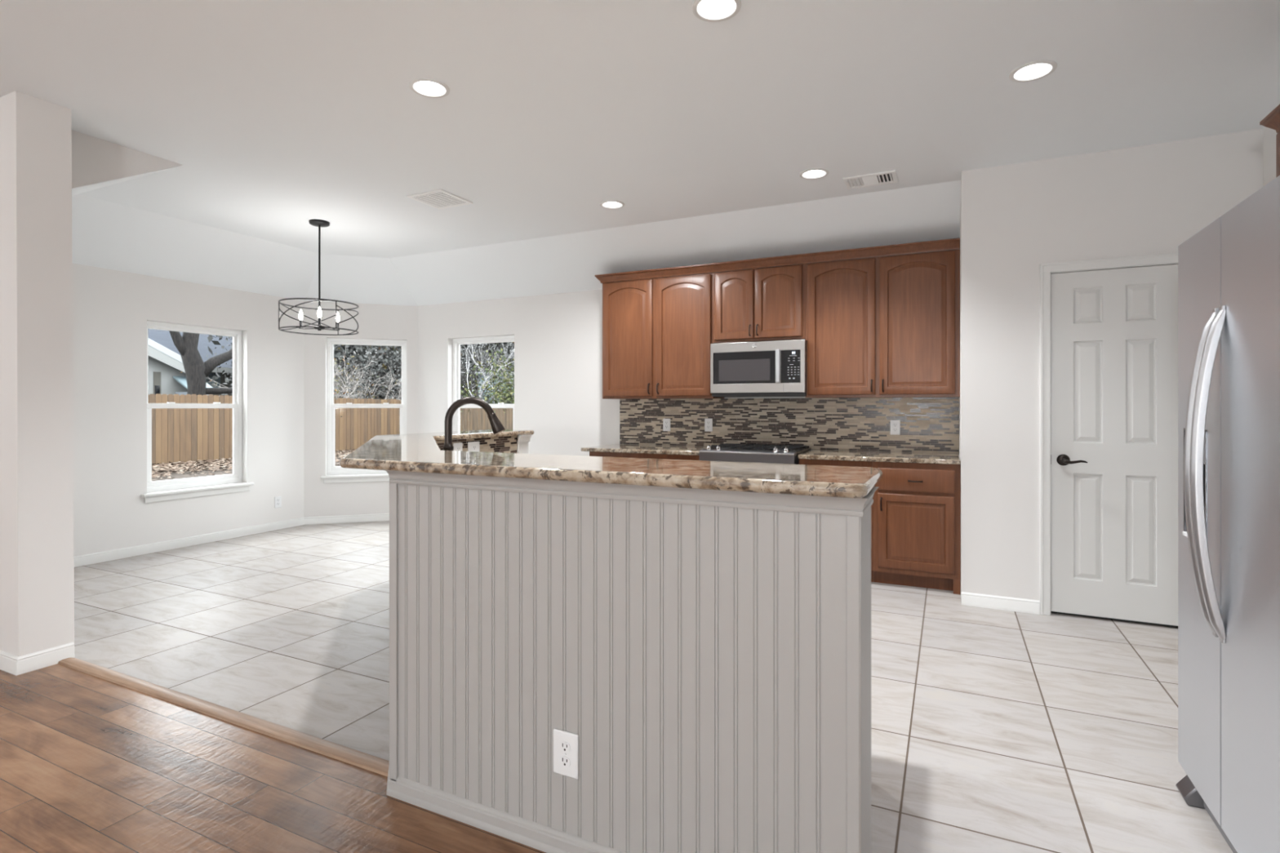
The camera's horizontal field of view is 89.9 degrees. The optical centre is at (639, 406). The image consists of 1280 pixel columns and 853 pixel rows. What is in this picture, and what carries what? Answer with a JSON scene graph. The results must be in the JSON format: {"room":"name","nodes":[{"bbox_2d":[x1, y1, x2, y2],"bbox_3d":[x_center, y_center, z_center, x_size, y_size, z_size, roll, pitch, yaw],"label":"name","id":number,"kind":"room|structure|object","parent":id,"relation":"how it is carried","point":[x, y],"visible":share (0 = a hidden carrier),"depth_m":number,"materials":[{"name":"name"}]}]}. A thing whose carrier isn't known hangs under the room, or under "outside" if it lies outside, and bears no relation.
{"room":"kitchen","nodes":[
{"label":"kitchen","id":0,"kind":"room"},
{"bbox_2d":[0,90,74,657],"bbox_3d":[-4.777,-0.120,4.071,4.060,2.820,0.218,0,0,26],"label":"wall","id":1,"kind":"structure","parent":0,"point":[37,551],"depth_m":3.17,"materials":[{"name":"white paint"}]},
{"bbox_2d":[0,642,75,675],"bbox_3d":[-4.729,1.249,4.037,3.976,0.082,0.229,0,0,26],"label":"baseboard","id":2,"kind":"structure","parent":1,"relation":"attached to","point":[15,665],"depth_m":3.14,"materials":[{"name":"white paint"}]},
{"bbox_2d":[71,129,182,188],"bbox_3d":[-3.084,-1.341,3.763,0.080,0.418,0.706,0,0,26],"label":"wall","id":3,"kind":"structure","parent":0,"point":[95,160],"depth_m":3.69,"materials":[{"name":"white paint"}]},
{"bbox_2d":[72,262,303,556],"bbox_3d":[-4.411,0.070,5.626,0.160,2.440,3.110,0,0,26],"label":"wall","id":4,"kind":"structure","parent":0,"point":[112,309],"depth_m":5.66,"materials":[{"name":"white paint"}]},
{"bbox_2d":[141,320,253,503],"bbox_3d":[-4.171,0.043,6.043,0.180,1.607,0.980,0,0,26],"label":"window","id":5,"kind":"structure","parent":4,"relation":"in","point":[237,405],"depth_m":6.15,"materials":[{"name":"white plastic"}]},
{"bbox_2d":[74,513,389,567],"bbox_3d":[-2.983,1.249,6.183,5.120,0.082,2.016,0,0,-22],"label":"baseboard","id":6,"kind":"structure","parent":4,"relation":"attached to","point":[82,560],"depth_m":6.15,"materials":[{"name":"white paint"}]},
{"bbox_2d":[274,496,281,507],"bbox_3d":[-3.791,1.003,6.718,0.010,0.118,0.074,0,0,26],"label":"outlet","id":7,"kind":"object","parent":4,"relation":"attached to","point":[277,500],"visible":1,"depth_m":6.71,"materials":[{"name":"white plastic"}]},
{"bbox_2d":[147,328,232,396],"bbox_3d":[-26.703,-3.510,31.281,9.740,10.000,22.000,0,0,26],"label":"sky","id":8,"kind":"structure","parent":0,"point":[162,337],"depth_m":32.59,"materials":[{"name":"grey"}]},
{"bbox_2d":[0,663,546,852],"bbox_3d":[-3.498,1.290,0.053,9.850,0.001,6.260,0,0,26],"label":"floor","id":9,"kind":"structure","parent":0,"point":[89,763],"depth_m":2.15,"materials":[{"name":"brown wood"}]},
{"bbox_2d":[57,657,389,777],"bbox_3d":[-1.845,1.283,2.736,2.380,0.014,0.070,0,0,26],"label":"trim","id":10,"kind":"structure","parent":9,"relation":"on","point":[345,754],"depth_m":2.62,"materials":[{"name":"brown wood"}]},
{"bbox_2d":[303,301,417,517],"bbox_3d":[-3.128,0.070,7.248,1.178,2.440,0.160,0,0,-18],"label":"wall","id":11,"kind":"structure","parent":0,"point":[375,322],"depth_m":7.10,"materials":[{"name":"white paint"}]},
{"bbox_2d":[320,337,406,483],"bbox_3d":[-3.074,0.043,7.228,0.930,1.607,0.180,0,0,-18],"label":"window","id":12,"kind":"structure","parent":11,"relation":"in","point":[331,469],"depth_m":7.17,"materials":[{"name":"white plastic"}]},
{"bbox_2d":[385,435,879,852],"bbox_3d":[-0.604,0.750,2.954,1.143,1.080,3.654,0,0,-25],"label":"kitchen island","id":13,"kind":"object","parent":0,"point":[707,653],"depth_m":1.75,"materials":[{"name":"grey paint"}]},
{"bbox_2d":[435,435,516,453],"bbox_3d":[-0.581,0.287,2.989,0.873,0.154,3.198,0,0,-26],"label":"backsplash","id":14,"kind":"structure","parent":13,"relation":"attached to","point":[499,444],"depth_m":4.37,"materials":[{"name":"tile"}]},
{"bbox_2d":[453,442,462,451],"bbox_3d":[-1.149,0.290,4.049,0.010,0.118,0.082,0,0,26],"label":"outlet","id":15,"kind":"object","parent":14,"relation":"attached to","point":[457,446],"visible":0.43,"depth_m":4.05,"materials":[{"name":"white plastic"}]},
{"bbox_2d":[467,441,479,452],"bbox_3d":[-1.084,0.290,4.184,0.010,0.118,0.112,0,0,26],"label":"outlet","id":16,"kind":"object","parent":14,"relation":"attached to","point":[472,446],"visible":0.6,"depth_m":4.18,"materials":[{"name":"white plastic"}]},
{"bbox_2d":[553,728,578,779],"bbox_3d":[-0.213,0.998,1.841,0.084,0.127,0.010,0,0,26],"label":"outlet","id":17,"kind":"object","parent":13,"relation":"attached to","point":[566,744],"visible":1,"depth_m":1.84,"materials":[{"name":"white plastic"}]},
{"bbox_2d":[560,755,569,767],"bbox_3d":[-0.215,1.019,1.838,0.033,0.031,0.003,0,0,26],"label":"receptacle","id":18,"kind":"object","parent":17,"relation":"attached to","point":[564,760],"depth_m":1.84,"materials":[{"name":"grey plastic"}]},
{"bbox_2d":[560,741,569,752],"bbox_3d":[-0.215,0.977,1.838,0.033,0.031,0.003,0,0,26],"label":"receptacle","id":19,"kind":"object","parent":17,"relation":"attached to","point":[564,745],"depth_m":1.84,"materials":[{"name":"white plastic"}]},
{"bbox_2d":[339,429,882,498],"bbox_3d":[-0.665,0.193,2.998,1.373,0.034,3.815,0,0,-27],"label":"countertop","id":20,"kind":"structure","parent":13,"relation":"on","point":[409,452],"depth_m":1.88,"materials":[{"name":"stone"}]},
{"bbox_2d":[0,0,1279,306],"bbox_3d":[-2.747,-1.331,1.833,9.660,0.398,10.120,0,0,26],"label":"ceiling","id":21,"kind":"structure","parent":0,"point":[277,116],"depth_m":3.39,"materials":[{"name":"white paint"}]},
{"bbox_2d":[278,218,358,335],"bbox_3d":[-2.657,-1.075,5.316,0.596,0.910,0.596,0,0,26],"label":"pendant light","id":22,"kind":"object","parent":21,"relation":"hanging from","point":[315,222],"visible":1,"depth_m":5.31,"materials":[{"name":"black metal"}]},
{"bbox_2d":[408,77,449,97],"bbox_3d":[-1.010,-1.563,3.078,0.188,0.082,0.188,0,0,26],"label":"ceiling light","id":23,"kind":"object","parent":21,"relation":"attached to","point":[424,86],"visible":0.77,"depth_m":3.11,"materials":[{"name":"white"}]},
{"bbox_2d":[406,188,472,209],"bbox_3d":[-1.474,-1.522,4.730,0.330,0.016,0.335,0,0,26],"label":"ceiling vent","id":24,"kind":"object","parent":21,"relation":"in","point":[439,199],"visible":1,"depth_m":4.71,"materials":[{"name":"white plastic"}]},
{"bbox_2d":[600,200,624,208],"bbox_3d":[-0.210,-1.563,4.854,0.188,0.082,0.188,0,0,26],"label":"ceiling light","id":25,"kind":"object","parent":21,"relation":"attached to","point":[611,204],"visible":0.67,"depth_m":4.90,"materials":[{"name":"white"}]},
{"bbox_2d":[692,0,741,22],"bbox_3d":[0.293,-1.563,2.452,0.188,0.082,0.188,0,0,26],"label":"ceiling light","id":26,"kind":"object","parent":21,"relation":"attached to","point":[709,11],"visible":1,"depth_m":2.50,"materials":[{"name":"white plastic"}]},
{"bbox_2d":[799,168,828,179],"bbox_3d":[1.143,-1.563,4.211,0.188,0.082,0.188,0,0,26],"label":"ceiling light","id":27,"kind":"object","parent":21,"relation":"attached to","point":[814,173],"visible":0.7,"depth_m":4.25,"materials":[{"name":"white"}]},
{"bbox_2d":[842,169,897,189],"bbox_3d":[1.553,-1.524,4.321,0.330,0.010,0.230,0,0,26],"label":"ceiling vent","id":28,"kind":"object","parent":21,"relation":"in","point":[890,176],"visible":1,"depth_m":4.31,"materials":[{"name":"white plastic"}]},
{"bbox_2d":[1008,59,1057,82],"bbox_3d":[1.791,-1.563,2.924,0.188,0.082,0.188,0,0,26],"label":"ceiling light","id":29,"kind":"object","parent":21,"relation":"attached to","point":[1033,70],"visible":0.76,"depth_m":2.95,"materials":[{"name":"white"}]},
{"bbox_2d":[74,520,1233,852],"bbox_3d":[-0.578,1.290,4.390,8.350,0.001,4.090,0,0,26],"label":"floor","id":30,"kind":"structure","parent":0,"point":[993,731],"depth_m":3.05,"materials":[{"name":"tile"}]},
{"bbox_2d":[589,451,699,460],"bbox_3d":[0.136,0.844,5.688,1.030,0.892,0.652,0,0,26],"label":"base cabinet","id":31,"kind":"object","parent":30,"relation":"on","point":[686,457],"visible":0.03,"depth_m":5.42,"materials":[{"name":"brown wood"}]},
{"bbox_2d":[580,444,706,455],"bbox_3d":[0.111,0.382,5.717,1.109,0.033,0.634,0,0,26],"label":"countertop","id":32,"kind":"structure","parent":31,"relation":"on","point":[620,448],"depth_m":5.55,"materials":[{"name":"stone"}]},
{"bbox_2d":[698,443,810,464],"bbox_3d":[0.949,0.800,5.258,0.760,0.981,0.703,0,0,26],"label":"range","id":33,"kind":"object","parent":30,"relation":"on","point":[729,452],"visible":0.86,"depth_m":5.04,"materials":[{"name":"silver metal"}]},
{"bbox_2d":[706,446,810,456],"bbox_3d":[0.976,0.365,5.315,0.760,0.039,0.565,0,0,26],"label":"cooktop","id":34,"kind":"object","parent":33,"relation":"in","point":[800,450],"depth_m":5.16,"materials":[{"name":"black glass"}]},
{"bbox_2d":[799,458,873,582],"bbox_3d":[1.563,0.844,5.001,0.526,0.892,0.652,0,0,26],"label":"base cabinet","id":35,"kind":"object","parent":30,"relation":"on","point":[812,462],"visible":0.09,"depth_m":4.71,"materials":[{"name":"brown wood"}]},
{"bbox_2d":[872,462,960,595],"bbox_3d":[2.058,0.844,4.762,0.569,0.892,0.652,0,0,26],"label":"base cabinet","id":36,"kind":"object","parent":30,"relation":"on","point":[917,506],"visible":0.97,"depth_m":4.50,"materials":[{"name":"brown wood"}]},
{"bbox_2d":[798,449,960,464],"bbox_3d":[1.826,0.382,4.891,1.100,0.033,0.634,0,0,26],"label":"countertop","id":37,"kind":"structure","parent":36,"relation":"on","point":[828,455],"depth_m":4.72,"materials":[{"name":"stone"}]},
{"bbox_2d":[1175,175,1279,852],"bbox_3d":[1.938,0.367,1.587,0.875,1.846,0.914,0,0,26],"label":"refrigerator","id":38,"kind":"object","parent":30,"relation":"on","point":[1228,271],"visible":1,"depth_m":1.74,"materials":[{"name":"grey metal"}]},
{"bbox_3d":[-0.008,0.844,2.403,1.440,0.892,0.633,0,0,26],"label":"base cabinet","id":39,"kind":"object","parent":30,"relation":"on","visible":0},
{"bbox_3d":[-0.160,0.381,3.236,2.495,0.033,2.068,0,0,26],"label":"countertop","id":40,"kind":"structure","parent":39,"relation":"on","visible":0},
{"bbox_2d":[442,396,505,450],"bbox_3d":[-0.750,0.160,2.906,0.284,0.410,0.142,0,0,-19],"label":"faucet","id":41,"kind":"object","parent":40,"relation":"on","point":[497,427],"visible":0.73,"depth_m":2.92,"materials":[{"name":"black metal"}]},
{"bbox_2d":[417,289,948,456],"bbox_3d":[0.061,0.070,6.186,5.704,2.440,0.160,0,0,26],"label":"wall","id":42,"kind":"structure","parent":0,"point":[558,337],"depth_m":6.61,"materials":[{"name":"white paint"}]},
{"bbox_2d":[453,335,514,431],"bbox_3d":[-1.715,0.043,7.002,0.998,1.607,0.180,0,0,26],"label":"window","id":43,"kind":"structure","parent":42,"relation":"in","point":[456,342],"depth_m":7.20,"materials":[{"name":"white plastic"}]},
{"bbox_2d":[602,272,724,399],"bbox_3d":[0.193,-0.606,5.826,1.078,1.072,0.368,0,0,26],"label":"upper cabinet","id":44,"kind":"object","parent":42,"relation":"attached to","point":[657,333],"visible":1,"depth_m":5.68,"materials":[{"name":"brown wood"}]},
{"bbox_2d":[595,237,959,283],"bbox_3d":[1.020,-1.177,5.429,3.018,0.070,0.362,0,0,26],"label":"crown molding","id":45,"kind":"structure","parent":44,"relation":"attached to","point":[953,243],"depth_m":5.16,"materials":[{"name":"brown wood"}]},
{"bbox_2d":[712,263,805,343],"bbox_3d":[1.030,-0.842,5.423,0.778,0.600,0.368,0,0,26],"label":"upper cabinet","id":46,"kind":"object","parent":42,"relation":"attached to","point":[762,304],"visible":1,"depth_m":5.28,"materials":[{"name":"brown wood"}]},
{"bbox_2d":[710,339,806,397],"bbox_3d":[1.026,-0.305,5.391,0.784,0.446,0.412,0,0,26],"label":"microwave","id":47,"kind":"object","parent":46,"relation":"attached to","point":[775,368],"visible":1,"depth_m":5.22,"materials":[{"name":"silver metal"}]},
{"bbox_2d":[619,397,959,453],"bbox_3d":[1.132,0.147,5.576,2.942,0.434,0.010,0,0,26],"label":"backsplash","id":48,"kind":"structure","parent":42,"relation":"attached to","point":[927,424],"depth_m":5.45,"materials":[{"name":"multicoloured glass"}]},
{"bbox_2d":[662,418,670,431],"bbox_3d":[0.249,0.173,5.990,0.074,0.118,0.010,0,0,26],"label":"outlet","id":49,"kind":"object","parent":48,"relation":"attached to","point":[666,422],"visible":1,"depth_m":5.99,"materials":[{"name":"white plastic"}]},
{"bbox_2d":[704,418,712,431],"bbox_3d":[0.621,0.169,5.811,0.074,0.118,0.010,0,0,26],"label":"outlet","id":50,"kind":"object","parent":48,"relation":"attached to","point":[708,422],"visible":1,"depth_m":5.81,"materials":[{"name":"white plastic"}]},
{"bbox_2d":[890,420,900,435],"bbox_3d":[2.040,0.169,5.127,0.074,0.118,0.010,0,0,26],"label":"outlet","id":51,"kind":"object","parent":48,"relation":"attached to","point":[895,424],"visible":1,"depth_m":5.12,"materials":[{"name":"white plastic"}]},
{"bbox_2d":[805,248,959,398],"bbox_3d":[1.880,-0.606,5.013,1.108,1.072,0.368,0,0,26],"label":"upper cabinet","id":52,"kind":"object","parent":42,"relation":"attached to","point":[882,326],"visible":1,"depth_m":4.86,"materials":[{"name":"brown wood"}]},
{"bbox_2d":[959,205,960,460],"bbox_3d":[2.348,-0.120,4.591,0.100,2.820,0.730,0,0,26],"label":"wall","id":53,"kind":"structure","parent":0,"point":[960,206],"depth_m":4.52,"materials":[{"name":"white paint"}]},
{"bbox_2d":[960,128,1262,602],"bbox_3d":[2.788,-0.119,3.907,1.486,2.821,0.120,0,0,26],"label":"wall","id":54,"kind":"structure","parent":0,"point":[1149,199],"depth_m":4.02,"materials":[{"name":"white paint"}]},
{"bbox_2d":[960,591,1039,614],"bbox_3d":[2.284,1.249,4.074,0.435,0.082,0.016,0,0,26],"label":"baseboard","id":55,"kind":"structure","parent":54,"relation":"attached to","point":[991,602],"depth_m":4.07,"materials":[{"name":"white paint"}]},
{"bbox_2d":[1040,252,1177,627],"bbox_3d":[2.845,0.204,3.852,0.765,2.172,0.171,0,0,26],"label":"door","id":56,"kind":"structure","parent":54,"relation":"in","point":[1108,326],"depth_m":3.85,"materials":[{"name":"white paint"}]},
{"bbox_2d":[1262,126,1277,186],"bbox_3d":[1.501,-0.120,-0.617,0.120,2.820,9.390,0,0,26],"label":"wall","id":57,"kind":"structure","parent":0,"point":[1268,134],"depth_m":3.47,"materials":[{"name":"white paint"}]},
{"bbox_2d":[1259,103,1279,177],"bbox_3d":[2.628,-0.641,2.292,0.370,1.142,0.810,0,0,26],"label":"upper cabinet","id":58,"kind":"object","parent":57,"relation":"attached to","point":[1272,120],"visible":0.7,"depth_m":2.65,"materials":[{"name":"brown wood"}]},
{"label":"outside","id":59,"kind":"structure","parent":0,"visible":0},
{"bbox_2d":[151,455,341,481],"bbox_3d":[-6.407,1.490,24.727,57.000,0.001,51.000,0,0,26],"label":"ground","id":60,"kind":"structure","parent":59,"point":[175,475],"depth_m":14.16,"materials":[{"name":"gravel"}]},
{"bbox_2d":[147,337,186,395],"bbox_3d":[-20.700,-1.935,22.186,5.450,6.850,7.620,0,0,26],"label":"house","id":61,"kind":"structure","parent":60,"relation":"on","point":[163,363],"depth_m":23.41,"materials":[{"name":"grey"}]},
{"bbox_2d":[173,376,212,395],"bbox_3d":[-16.652,0.180,24.000,1.070,2.620,0.940,0,0,26],"label":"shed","id":62,"kind":"object","parent":60,"relation":"on","point":[181,380],"visible":0.18,"depth_m":23.78,"materials":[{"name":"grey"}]},
{"bbox_2d":[168,330,232,395],"bbox_3d":[-13.128,-1.121,20.092,1.988,5.223,4.153,0,0,43],"label":"oak tree","id":63,"kind":"object","parent":60,"relation":"on","point":[197,371],"visible":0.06,"depth_m":19.01,"materials":[{"name":"grey plant"}]},
{"bbox_2d":[151,448,354,479],"bbox_3d":[-8.394,1.440,15.974,6.381,0.151,11.640,0,0,26],"label":"fallen leaves","id":64,"kind":"object","parent":60,"relation":"on","point":[216,464],"visible":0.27,"depth_m":15.26,"materials":[{"name":"beige plant"}]},
{"bbox_2d":[180,351,358,398],"bbox_3d":[-11.491,-0.275,21.146,4.565,3.565,4.569,0,0,26],"label":"shrub","id":65,"kind":"object","parent":60,"relation":"on","point":[335,351],"visible":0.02,"depth_m":21.03,"materials":[{"name":"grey plant"}]},
{"bbox_2d":[147,393,401,465],"bbox_3d":[-11.093,0.559,17.827,0.064,1.862,15.500,0,0,26],"label":"fence","id":66,"kind":"object","parent":60,"relation":"on","point":[178,434],"visible":0.27,"depth_m":17.09,"materials":[{"name":"brown wood"}]},
{"bbox_2d":[214,346,353,392],"bbox_3d":[-13.407,-0.374,24.134,5.189,3.758,4.105,0,0,-37],"label":"shrub","id":67,"kind":"object","parent":60,"relation":"on","point":[215,347],"visible":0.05,"depth_m":24.21,"materials":[{"name":"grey plant"}]},
{"bbox_2d":[207,334,401,399],"bbox_3d":[-14.900,-2.586,31.490,12.766,8.263,11.891,0,0,19],"label":"tree","id":68,"kind":"object","parent":60,"relation":"on","point":[210,337],"visible":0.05,"depth_m":29.92,"materials":[{"name":"grey plant"}]},
{"bbox_2d":[217,342,401,399],"bbox_3d":[-14.146,-1.667,28.179,7.749,7.388,9.081,0,0,26],"label":"tree","id":69,"kind":"object","parent":60,"relation":"on","point":[342,356],"visible":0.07,"depth_m":28.43,"materials":[{"name":"grey plant"}]},
{"bbox_2d":[333,362,374,398],"bbox_3d":[-11.919,-0.411,22.616,4.585,3.832,4.795,0,0,26],"label":"shrub","id":70,"kind":"object","parent":60,"relation":"on","point":[340,362],"visible":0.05,"depth_m":22.85,"materials":[{"name":"grey plant"}]},
{"bbox_2d":[333,345,394,417],"bbox_3d":[-10.573,-0.354,22.420,4.385,4.100,4.566,0,0,26],"label":"shrub","id":71,"kind":"object","parent":60,"relation":"on","point":[346,393],"visible":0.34,"depth_m":22.84,"materials":[{"name":"grey plant"}]},
{"bbox_2d":[333,344,395,399],"bbox_3d":[-11.729,-0.353,24.553,4.649,4.267,4.953,0,0,26],"label":"shrub","id":72,"kind":"object","parent":60,"relation":"on","point":[343,344],"visible":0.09,"depth_m":24.61,"materials":[{"name":"green plant"}]},
{"bbox_2d":[339,355,401,399],"bbox_3d":[-9.865,-0.226,25.037,4.708,3.466,4.086,0,0,-1],"label":"shrub","id":73,"kind":"object","parent":60,"relation":"on","point":[382,380],"visible":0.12,"depth_m":24.69,"materials":[{"name":"grey plant"}]},
{"bbox_2d":[333,344,491,399],"bbox_3d":[-11.403,-1.688,30.267,8.890,6.840,7.969,0,0,20],"label":"tree","id":74,"kind":"object","parent":60,"relation":"on","point":[396,361],"visible":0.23,"depth_m":28.95,"materials":[{"name":"grey plant"}]},
{"bbox_2d":[341,344,484,399],"bbox_3d":[-12.996,-2.582,35.548,11.842,8.232,12.073,0,0,41],"label":"tree","id":75,"kind":"object","parent":60,"relation":"on","point":[385,366],"visible":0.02,"depth_m":32.93,"materials":[{"name":"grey plant"}]},
{"bbox_2d":[391,342,514,397],"bbox_3d":[-8.460,-2.571,36.199,12.190,8.212,11.799,0,0,-11],"label":"tree","id":76,"kind":"object","parent":60,"relation":"on","point":[477,347],"visible":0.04,"depth_m":34.80,"materials":[{"name":"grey plant"}]},
{"bbox_2d":[459,408,512,431],"bbox_3d":[-2.401,0.685,22.330,11.700,1.610,0.064,0,0,26],"label":"fence","id":77,"kind":"object","parent":60,"relation":"on","point":[478,419],"visible":0.02,"depth_m":24.03,"materials":[{"name":"brown wood"}]},
{"bbox_2d":[460,345,514,420],"bbox_3d":[-4.944,-0.487,25.586,5.745,4.001,5.593,0,0,26],"label":"tree","id":78,"kind":"object","parent":60,"relation":"on","point":[508,394],"visible":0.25,"depth_m":24.83,"materials":[{"name":"green plant"}]},
{"bbox_2d":[460,343,514,403],"bbox_3d":[-7.784,-1.156,29.035,4.348,5.344,5.422,0,0,-23],"label":"tree","id":79,"kind":"object","parent":60,"relation":"on","point":[463,376],"visible":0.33,"depth_m":28.32,"materials":[{"name":"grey plant"}]},
{"bbox_2d":[460,342,514,404],"bbox_3d":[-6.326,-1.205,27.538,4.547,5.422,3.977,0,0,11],"label":"tree","id":80,"kind":"object","parent":60,"relation":"on","point":[511,355],"visible":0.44,"depth_m":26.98,"materials":[{"name":"white plant"}]},
{"bbox_2d":[460,342,514,396],"bbox_3d":[-4.616,-2.006,32.609,9.971,7.311,8.956,0,0,26],"label":"tree","id":81,"kind":"object","parent":60,"relation":"on","point":[493,344],"visible":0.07,"depth_m":31.69,"materials":[{"name":"grey plant"}]},
{"bbox_2d":[472,342,514,379],"bbox_3d":[-3.733,-2.597,36.562,11.353,8.266,12.418,0,0,-3],"label":"tree","id":82,"kind":"object","parent":60,"relation":"on","point":[512,342],"visible":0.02,"depth_m":34.84,"materials":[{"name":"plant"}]},
{"bbox_2d":[474,371,514,402],"bbox_3d":[-7.036,-0.070,31.490,1.900,3.120,2.300,0,0,-9],"label":"outbuilding","id":83,"kind":"structure","parent":60,"relation":"on","point":[478,372],"depth_m":30.45,"materials":[{"name":"grey"}]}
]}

